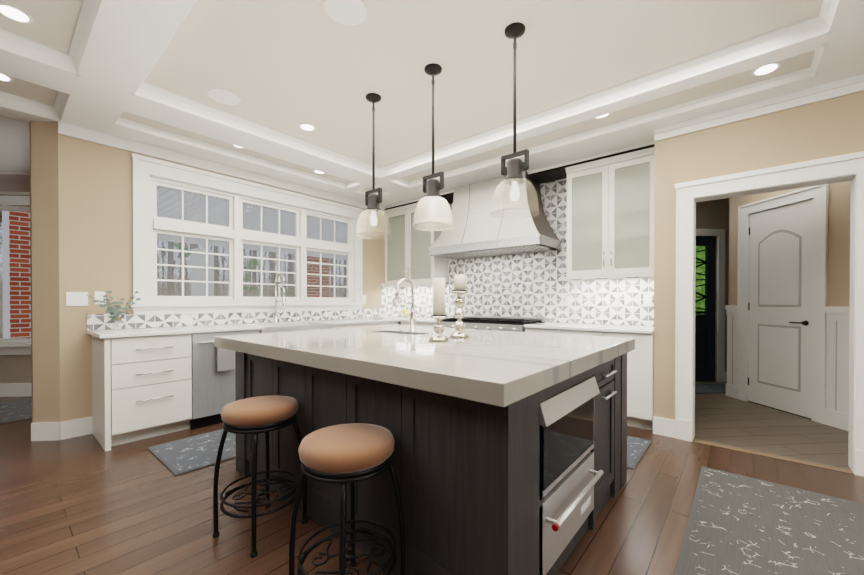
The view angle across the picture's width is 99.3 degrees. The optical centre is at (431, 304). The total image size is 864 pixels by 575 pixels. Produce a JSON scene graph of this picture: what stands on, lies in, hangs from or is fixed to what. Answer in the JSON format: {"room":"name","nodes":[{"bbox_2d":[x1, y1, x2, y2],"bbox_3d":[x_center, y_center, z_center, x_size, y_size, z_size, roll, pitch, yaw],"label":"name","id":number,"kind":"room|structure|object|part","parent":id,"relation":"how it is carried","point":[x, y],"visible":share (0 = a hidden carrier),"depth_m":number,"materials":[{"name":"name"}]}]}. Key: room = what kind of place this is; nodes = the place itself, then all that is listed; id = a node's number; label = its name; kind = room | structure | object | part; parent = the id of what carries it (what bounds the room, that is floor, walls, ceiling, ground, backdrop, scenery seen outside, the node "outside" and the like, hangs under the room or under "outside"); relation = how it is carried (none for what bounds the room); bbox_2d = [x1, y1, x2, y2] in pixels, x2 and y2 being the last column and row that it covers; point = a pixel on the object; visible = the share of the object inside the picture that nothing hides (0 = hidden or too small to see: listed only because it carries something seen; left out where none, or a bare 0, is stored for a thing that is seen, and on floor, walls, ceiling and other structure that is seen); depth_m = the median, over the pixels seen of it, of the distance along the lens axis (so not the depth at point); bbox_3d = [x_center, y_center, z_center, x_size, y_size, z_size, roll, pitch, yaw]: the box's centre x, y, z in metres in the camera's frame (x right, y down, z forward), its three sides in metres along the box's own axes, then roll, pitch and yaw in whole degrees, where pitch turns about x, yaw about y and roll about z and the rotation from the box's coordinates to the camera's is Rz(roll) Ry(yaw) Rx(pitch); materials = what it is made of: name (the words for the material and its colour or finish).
{"room":"kitchen","nodes":[
{"label":"kitchen","id":0,"kind":"room"},
{"bbox_2d":[0,194,31,383],"bbox_3d":[-6.239,-0.380,4.539,4.400,3.050,0.150,0,0,-5],"label":"wall","id":1,"kind":"structure","parent":0,"point":[15,368],"depth_m":4.56,"materials":[{"name":"beige paint"}]},
{"bbox_2d":[0,171,31,396],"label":"window","id":2,"kind":"structure","parent":1,"relation":"in","point":[15,346],"depth_m":4.54,"materials":[{"name":"white wood"}]},
{"bbox_2d":[30,121,398,422],"bbox_3d":[-1.979,-0.357,4.799,0.350,3.000,4.400,0,1,40],"label":"wall","id":3,"kind":"structure","parent":0,"point":[80,215],"depth_m":3.20,"materials":[{"name":"beige paint"}]},
{"bbox_2d":[66,292,87,305],"bbox_3d":[-3.095,-0.045,3.203,0.010,0.120,0.140,0,1,40],"label":"electrical outlet plate","id":4,"kind":"object","parent":3,"relation":"attached to","point":[76,298],"depth_m":3.20,"materials":[{"name":"white plastic"}]},
{"bbox_2d":[95,291,105,303],"bbox_3d":[-3.000,-0.056,3.320,0.006,0.115,0.075,0,1,40],"label":"electrical outlet plate","id":5,"kind":"object","parent":3,"relation":"attached to","point":[98,295],"depth_m":3.31,"materials":[{"name":"white plastic"}]},
{"bbox_2d":[129,153,364,313],"bbox_3d":[-1.990,-0.670,4.563,0.195,1.520,2.800,0,1,40],"label":"kitchen window","id":6,"kind":"structure","parent":3,"relation":"in","point":[235,235],"depth_m":4.21,"materials":[{"name":"white wood"}]},
{"bbox_2d":[0,396,863,574],"bbox_3d":[-3.047,1.198,1.344,15.500,0.060,9.530,0,1,40],"label":"floor","id":7,"kind":"structure","parent":0,"point":[84,505],"depth_m":2.05,"materials":[{"name":"brown wood"}]},
{"bbox_2d":[0,399,31,423],"bbox_3d":[-4.628,1.145,3.810,1.100,0.009,1.050,0,1,40],"label":"rug","id":8,"kind":"object","parent":7,"relation":"on","point":[15,411],"depth_m":3.90,"materials":[{"name":"grey carpet"}]},
{"bbox_2d":[147,429,235,475],"bbox_3d":[-1.351,1.147,3.478,0.730,0.009,2.020,0,1,40],"label":"area rug","id":9,"kind":"object","parent":7,"relation":"on","point":[184,455],"visible":0.32,"depth_m":2.86,"materials":[{"name":"grey"}]},
{"bbox_2d":[87,274,418,450],"bbox_3d":[-1.550,0.388,4.509,0.679,1.513,3.864,0,1,40],"label":"cabinet","id":10,"kind":"object","parent":7,"relation":"on","point":[150,382],"visible":0.56,"depth_m":3.21,"materials":[{"name":"white painted wood"},{"name":"nickel"}]},
{"bbox_2d":[87,317,418,338],"bbox_3d":[-1.560,0.355,4.517,0.630,0.260,3.864,0,1,40],"label":"countertop","id":11,"kind":"structure","parent":10,"relation":"on","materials":[{"name":"white stone"}]},
{"bbox_2d":[87,291,140,330],"bbox_3d":[-2.791,0.056,3.226,0.210,0.354,0.364,0,1,40],"label":"eucalyptus","id":12,"kind":"object","parent":11,"relation":"on","point":[115,314],"visible":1,"depth_m":3.24,"materials":[{"name":"green plant"}]},
{"bbox_2d":[273,274,299,322],"bbox_3d":[-1.749,-0.072,4.538,0.246,0.593,0.332,0,1,40],"label":"faucet","id":13,"kind":"object","parent":11,"relation":"on","point":[283,301],"depth_m":4.48,"materials":[{"name":"silver metal"}]},
{"bbox_2d":[373,313,386,318],"bbox_3d":[-0.774,0.177,5.459,0.220,0.080,0.220,0,1,40],"label":"cups","id":14,"kind":"object","parent":11,"relation":"on","point":[379,316],"visible":1,"depth_m":5.42,"materials":[{"name":"white ceramic"}]},
{"bbox_2d":[399,310,409,317],"bbox_3d":[-0.430,0.151,5.849,0.210,0.127,0.210,0,1,40],"label":"fruit bowl","id":15,"kind":"object","parent":11,"relation":"on","point":[404,313],"visible":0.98,"depth_m":5.81,"materials":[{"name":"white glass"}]},
{"bbox_2d":[212,395,307,557],"bbox_3d":[-0.883,0.834,1.900,0.382,0.660,0.381,0,1,40],"label":"stool","id":16,"kind":"object","parent":7,"relation":"on","point":[254,416],"visible":1,"depth_m":1.82,"materials":[{"name":"brown fabric"}]},
{"bbox_2d":[289,423,404,574],"bbox_3d":[-0.326,0.837,1.428,0.376,0.660,0.376,0,1,40],"label":"stool","id":17,"kind":"object","parent":7,"relation":"on","point":[343,455],"visible":1,"depth_m":1.37,"materials":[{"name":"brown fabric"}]},
{"bbox_2d":[235,346,634,574],"bbox_3d":[-0.022,0.728,2.467,2.180,0.863,1.600,0,1,40],"label":"kitchen island","id":18,"kind":"object","parent":7,"relation":"on","point":[509,453],"depth_m":1.50,"materials":[{"name":"grey wood"}]},
{"bbox_2d":[214,326,633,409],"bbox_3d":[-0.090,0.292,2.476,2.260,0.135,1.730,0,1,40],"label":"island countertop","id":19,"kind":"structure","parent":18,"relation":"on","point":[485,367],"depth_m":1.72,"materials":[{"name":"white stone"}]},
{"bbox_2d":[371,278,429,334],"bbox_3d":[-0.222,0.009,2.891,0.480,0.427,0.256,0,1,40],"label":"sink faucet","id":20,"kind":"object","parent":19,"relation":"on","point":[412,331],"depth_m":2.94,"materials":[{"name":"silver metal"}]},
{"bbox_2d":[428,278,448,341],"bbox_3d":[0.043,0.034,2.276,0.132,0.383,0.132,0,1,40],"label":"candle holder","id":21,"kind":"object","parent":19,"relation":"on","point":[438,315],"visible":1,"depth_m":2.24,"materials":[{"name":"clear glass"}]},
{"bbox_2d":[450,275,468,337],"bbox_3d":[0.187,0.012,2.508,0.132,0.423,0.132,0,1,40],"label":"candle holder","id":22,"kind":"object","parent":19,"relation":"on","point":[459,290],"visible":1,"depth_m":2.48,"materials":[{"name":"clear glass"}]},
{"bbox_2d":[399,315,653,429],"bbox_3d":[0.913,0.658,4.494,3.187,0.975,0.706,0,1,40],"label":"base cabinet","id":23,"kind":"object","parent":7,"relation":"on","point":[640,370],"visible":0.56,"depth_m":3.45,"materials":[{"name":"white wood"}]},
{"bbox_2d":[441,315,545,331],"bbox_3d":[0.719,0.656,4.656,1.212,0.975,0.702,0,1,40],"label":"range","id":24,"kind":"object","parent":23,"relation":"in","point":[516,324],"depth_m":4.42,"materials":[{"name":"silver metal"}]},
{"bbox_2d":[399,318,653,333],"bbox_3d":[0.941,0.240,4.518,3.179,0.030,0.629,0,1,40],"label":"countertop","id":25,"kind":"structure","parent":23,"relation":"on","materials":[{"name":"white stone"}]},
{"bbox_2d":[627,435,651,469],"bbox_3d":[0.520,1.145,3.768,2.910,0.009,0.680,0,1,40],"label":"area rug","id":26,"kind":"object","parent":7,"relation":"on","point":[637,448],"visible":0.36,"depth_m":2.90,"materials":[{"name":"grey"}]},
{"bbox_2d":[675,466,863,574],"bbox_3d":[2.102,1.165,0.986,2.380,0.009,2.240,0,1,40],"label":"entry rug","id":27,"kind":"object","parent":7,"relation":"on","point":[737,524],"visible":1,"depth_m":1.86,"materials":[{"name":"grey carpet"}]},
{"bbox_2d":[0,0,863,222],"bbox_3d":[-1.604,-1.719,3.027,15.508,0.350,14.004,0,1,40],"label":"ceiling","id":28,"kind":"structure","parent":0,"point":[150,72],"depth_m":2.58,"materials":[{"name":"beige paint"}]},
{"bbox_2d":[0,73,12,81],"bbox_3d":[-3.116,-1.638,2.634,0.148,0.006,0.148,0,0,-5],"label":"recessed light","id":29,"kind":"object","parent":28,"relation":"in","point":[3,77],"depth_m":2.66,"materials":[{"name":"white plastic"}]},
{"bbox_2d":[0,3,32,23],"bbox_3d":[-2.353,-1.634,2.066,0.148,0.006,0.148,0,0,-5],"label":"recessed light","id":30,"kind":"object","parent":28,"relation":"in","point":[11,12],"depth_m":2.07,"materials":[{"name":"white plastic"}]},
{"bbox_2d":[208,88,240,104],"bbox_3d":[-1.640,-1.640,2.900,0.233,0.006,0.229,0,1,37],"label":"ceiling speaker","id":31,"kind":"object","parent":28,"relation":"attached to","point":[224,96],"depth_m":2.90,"materials":[{"name":"white plastic"}]},
{"bbox_2d":[299,123,315,130],"bbox_3d":[-1.159,-1.644,3.413,0.148,0.006,0.148,0,0,-5],"label":"recessed light","id":32,"kind":"object","parent":28,"relation":"in","point":[304,126],"depth_m":3.41,"materials":[{"name":"white plastic"}]},
{"bbox_2d":[324,0,366,25],"bbox_3d":[-0.474,-1.634,2.037,0.230,0.006,0.222,0,1,37],"label":"ceiling speaker","id":33,"kind":"object","parent":28,"relation":"attached to","point":[349,12],"depth_m":2.05,"materials":[{"name":"white plastic"}]},
{"bbox_2d":[355,93,391,238],"bbox_3d":[-0.465,-1.092,2.921,0.288,1.104,0.288,0,1,40],"label":"pendant light","id":34,"kind":"object","parent":28,"relation":"hanging from","point":[372,201],"visible":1,"depth_m":2.91,"materials":[{"name":"glass"}]},
{"bbox_3d":[-0.465,-0.640,2.925,0.288,0.201,0.288,0,1,40],"label":"lamp shade","id":35,"kind":"part","parent":34,"relation":"part of","materials":[{"name":"clear glass"}]},
{"bbox_3d":[-0.465,-0.684,2.924,0.060,0.120,0.060,0,1,40],"label":"bulb","id":36,"kind":"part","parent":34,"relation":"part of","materials":[{"name":"white glass"}]},
{"bbox_2d":[413,63,453,230],"bbox_3d":[0.008,-1.089,2.567,0.288,1.104,0.288,0,1,40],"label":"pendant light","id":37,"kind":"object","parent":28,"relation":"hanging from","point":[437,213],"visible":1,"depth_m":2.52,"materials":[{"name":"white glass"}]},
{"bbox_3d":[0.008,-0.637,2.570,0.288,0.201,0.288,0,1,40],"label":"lamp shade","id":38,"kind":"part","parent":37,"relation":"part of","materials":[{"name":"clear glass"}]},
{"bbox_2d":[490,22,538,219],"bbox_3d":[0.496,-1.086,2.199,0.288,1.104,0.288,0,1,40],"label":"pendant light","id":39,"kind":"object","parent":28,"relation":"hanging from","point":[514,169],"visible":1,"depth_m":2.18,"materials":[{"name":"clear glass"}]},
{"bbox_3d":[0.496,-0.635,2.202,0.288,0.201,0.288,0,1,40],"label":"lamp shade","id":40,"kind":"part","parent":39,"relation":"part of","materials":[{"name":"clear glass"}]},
{"bbox_3d":[0.496,-0.678,2.202,0.060,0.120,0.060,0,1,40],"label":"bulb","id":41,"kind":"part","parent":39,"relation":"part of","materials":[{"name":"white glass"}]},
{"bbox_2d":[595,113,610,118],"bbox_3d":[1.429,-1.602,3.096,0.148,0.006,0.148,0,0,31],"label":"recessed light","id":42,"kind":"object","parent":28,"relation":"in","point":[608,114],"depth_m":3.13,"materials":[{"name":"white"}]},
{"bbox_2d":[751,62,780,75],"bbox_3d":[2.273,-1.597,2.499,0.148,0.006,0.148,0,0,-5],"label":"recessed light","id":43,"kind":"object","parent":28,"relation":"in","point":[766,69],"depth_m":2.50,"materials":[{"name":"white plastic"}]},
{"bbox_2d":[696,198,728,381],"bbox_3d":[2.934,-0.361,5.319,3.200,3.000,0.120,0,0,-5],"label":"wall","id":44,"kind":"structure","parent":0,"point":[712,214],"depth_m":5.36,"materials":[{"name":"beige paint"}]},
{"bbox_2d":[695,236,715,380],"bbox_3d":[3.713,0.071,5.371,0.892,2.116,0.051,0,0,-5],"label":"exterior door","id":45,"kind":"structure","parent":44,"relation":"in","point":[705,347],"depth_m":5.38,"materials":[{"name":"black"}]},
{"bbox_2d":[696,229,726,381],"bbox_3d":[2.940,0.025,5.251,3.200,2.230,0.022,0,0,-5],"label":"trim","id":46,"kind":"structure","parent":44,"relation":"attached to","point":[721,373],"depth_m":5.34,"materials":[{"name":"white"}]},
{"bbox_2d":[627,381,853,473],"bbox_3d":[4.264,1.170,4.947,9.000,0.064,5.520,0,1,40],"label":"floor","id":47,"kind":"structure","parent":0,"point":[722,420],"depth_m":3.27,"materials":[{"name":"brown"}]},
{"bbox_2d":[695,383,725,393],"bbox_3d":[3.747,1.137,4.965,0.800,0.009,0.500,0,0,-5],"label":"mat","id":48,"kind":"object","parent":47,"relation":"on","point":[710,388],"visible":0.5,"depth_m":4.93,"materials":[{"name":"grey fabric"}]},
{"bbox_2d":[653,91,863,419],"bbox_3d":[4.003,-0.335,1.665,5.170,3.000,0.150,0,1,40],"label":"wall","id":49,"kind":"structure","parent":0,"point":[824,129],"depth_m":2.98,"materials":[{"name":"beige paint"}]},
{"bbox_2d":[31,74,863,476],"bbox_3d":[1.462,-0.185,1.745,9.150,2.700,4.214,0,1,40],"label":"trim","id":50,"kind":"structure","parent":49,"relation":"attached to","point":[803,174],"depth_m":3.02,"materials":[{"name":"white wood"}]},
{"bbox_2d":[565,147,654,279],"bbox_3d":[1.905,-0.880,3.880,0.860,1.220,0.370,0,1,40],"label":"upper cabinet","id":51,"kind":"object","parent":49,"relation":"attached to","point":[610,217],"visible":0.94,"depth_m":3.80,"materials":[{"name":"white wood"}]},
{"bbox_2d":[728,181,850,306],"bbox_3d":[4.075,-0.346,3.201,2.362,3.000,2.913,0,1,40],"label":"wall","id":52,"kind":"structure","parent":0,"point":[838,244],"depth_m":3.47,"materials":[{"name":"beige paint"}]},
{"bbox_2d":[748,199,812,418],"bbox_3d":[3.750,0.048,3.976,0.497,2.201,0.487,0,1,40],"label":"hall door","id":53,"kind":"structure","parent":52,"relation":"in","point":[780,299],"depth_m":3.93,"materials":[{"name":"grey wood"}]},
{"bbox_2d":[725,184,849,430],"bbox_3d":[3.818,-0.003,2.987,0.038,2.318,3.220,0,0,-5],"label":"trim","id":54,"kind":"structure","parent":52,"relation":"attached to","point":[830,368],"depth_m":3.58,"materials":[{"name":"white wood"}]},
{"label":"outside","id":55,"kind":"structure","parent":0,"visible":0},
{"bbox_2d":[0,223,345,338],"bbox_3d":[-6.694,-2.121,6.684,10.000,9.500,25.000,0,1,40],"label":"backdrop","id":56,"kind":"structure","parent":55,"point":[175,289],"depth_m":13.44,"materials":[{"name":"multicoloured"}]},
{"bbox_2d":[157,186,345,259],"bbox_3d":[-2.739,-1.486,7.335,4.400,0.380,6.900,0,1,40],"label":"porch roof","id":57,"kind":"structure","parent":55,"point":[254,213],"depth_m":6.89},
{"bbox_3d":[0.781,-0.358,4.885,4.150,3.000,0.600,0,1,40],"label":"wall","id":58,"kind":"structure","parent":0,"visible":0},
{"bbox_2d":[87,283,398,329],"bbox_3d":[-1.802,-0.667,4.725,0.012,1.778,3.879,0,1,40],"label":"tile backsplash","id":59,"kind":"structure","parent":58,"relation":"attached to","point":[94,321],"depth_m":4.20,"materials":[{"name":"tile"}]},
{"bbox_2d":[180,315,192,322],"bbox_3d":[-2.558,0.154,3.825,0.006,0.075,0.115,0,1,40],"label":"electrical outlet plate","id":60,"kind":"object","parent":59,"relation":"attached to","point":[184,318],"depth_m":3.82,"materials":[{"name":"white plastic"}]},
{"bbox_2d":[325,312,331,316],"bbox_3d":[-1.446,0.145,5.137,0.006,0.075,0.115,0,1,40],"label":"electrical outlet plate","id":61,"kind":"object","parent":59,"relation":"attached to","point":[327,314],"depth_m":5.13,"materials":[{"name":"white plastic"}]},
{"bbox_2d":[346,311,351,316],"bbox_3d":[-1.220,0.143,5.404,0.006,0.075,0.115,0,1,40],"label":"electrical outlet plate","id":62,"kind":"object","parent":59,"relation":"attached to","point":[348,313],"depth_m":5.39,"materials":[{"name":"white plastic"}]},
{"bbox_2d":[384,201,447,286],"bbox_3d":[-0.272,-0.894,5.724,1.047,1.220,0.370,0,1,40],"label":"upper cabinet","id":63,"kind":"object","parent":58,"relation":"attached to","point":[408,245],"visible":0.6,"depth_m":5.64,"materials":[{"name":"white wood"}]},
{"bbox_2d":[429,171,560,258],"bbox_3d":[0.752,-1.103,4.683,1.586,0.901,0.607,0,1,40],"label":"range hood","id":64,"kind":"object","parent":58,"relation":"attached to","point":[477,230],"visible":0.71,"depth_m":4.48,"materials":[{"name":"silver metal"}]},
{"bbox_2d":[384,141,654,209],"bbox_3d":[0.787,-1.528,4.821,3.826,0.058,0.338,0,1,40],"label":"trim","id":65,"kind":"structure","parent":58,"relation":"attached to","point":[550,174],"depth_m":4.17,"materials":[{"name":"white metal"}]},
{"bbox_2d":[399,178,653,325],"bbox_3d":[0.912,-0.669,4.961,3.810,1.778,0.012,0,1,40],"label":"tile backsplash","id":66,"kind":"structure","parent":58,"relation":"attached to","point":[535,284],"depth_m":4.54,"materials":[{"name":"tile"}]},
{"bbox_2d":[565,296,571,305],"bbox_3d":[1.619,-0.033,4.353,0.075,0.115,0.008,0,1,40],"label":"electrical outlet plate","id":67,"kind":"object","parent":66,"relation":"attached to","point":[568,299],"depth_m":4.35,"materials":[{"name":"white plastic"}]},
{"bbox_2d":[643,295,651,305],"bbox_3d":[2.245,-0.040,3.823,0.075,0.115,0.008,0,1,40],"label":"electrical outlet plate","id":68,"kind":"object","parent":66,"relation":"attached to","point":[647,299],"depth_m":3.82,"materials":[{"name":"white plastic"}]},
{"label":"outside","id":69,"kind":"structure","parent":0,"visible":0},
{"bbox_2d":[2,205,30,337],"bbox_3d":[-6.505,-0.619,6.377,0.400,4.500,1.240,0,1,40],"label":"brick pier","id":70,"kind":"structure","parent":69,"point":[16,262],"depth_m":5.92,"materials":[{"name":"red brick"}]},
{"bbox_2d":[191,249,213,295],"bbox_3d":[-4.972,0.470,7.963,0.300,3.300,0.350,0,1,40],"label":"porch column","id":71,"kind":"object","parent":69,"point":[197,272],"depth_m":7.82,"materials":[{"name":"white paint"}]},
{"bbox_2d":[307,257,328,296],"bbox_3d":[-3.131,0.458,9.594,0.700,3.300,0.580,0,1,40],"label":"brick pier","id":72,"kind":"structure","parent":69,"point":[310,289],"depth_m":9.29,"materials":[{"name":"red brick"}]},
{"bbox_2d":[695,246,704,313],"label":"door","id":73,"kind":"structure","parent":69,"point":[700,289],"depth_m":6.41,"materials":[{"name":"glass"}]}
]}

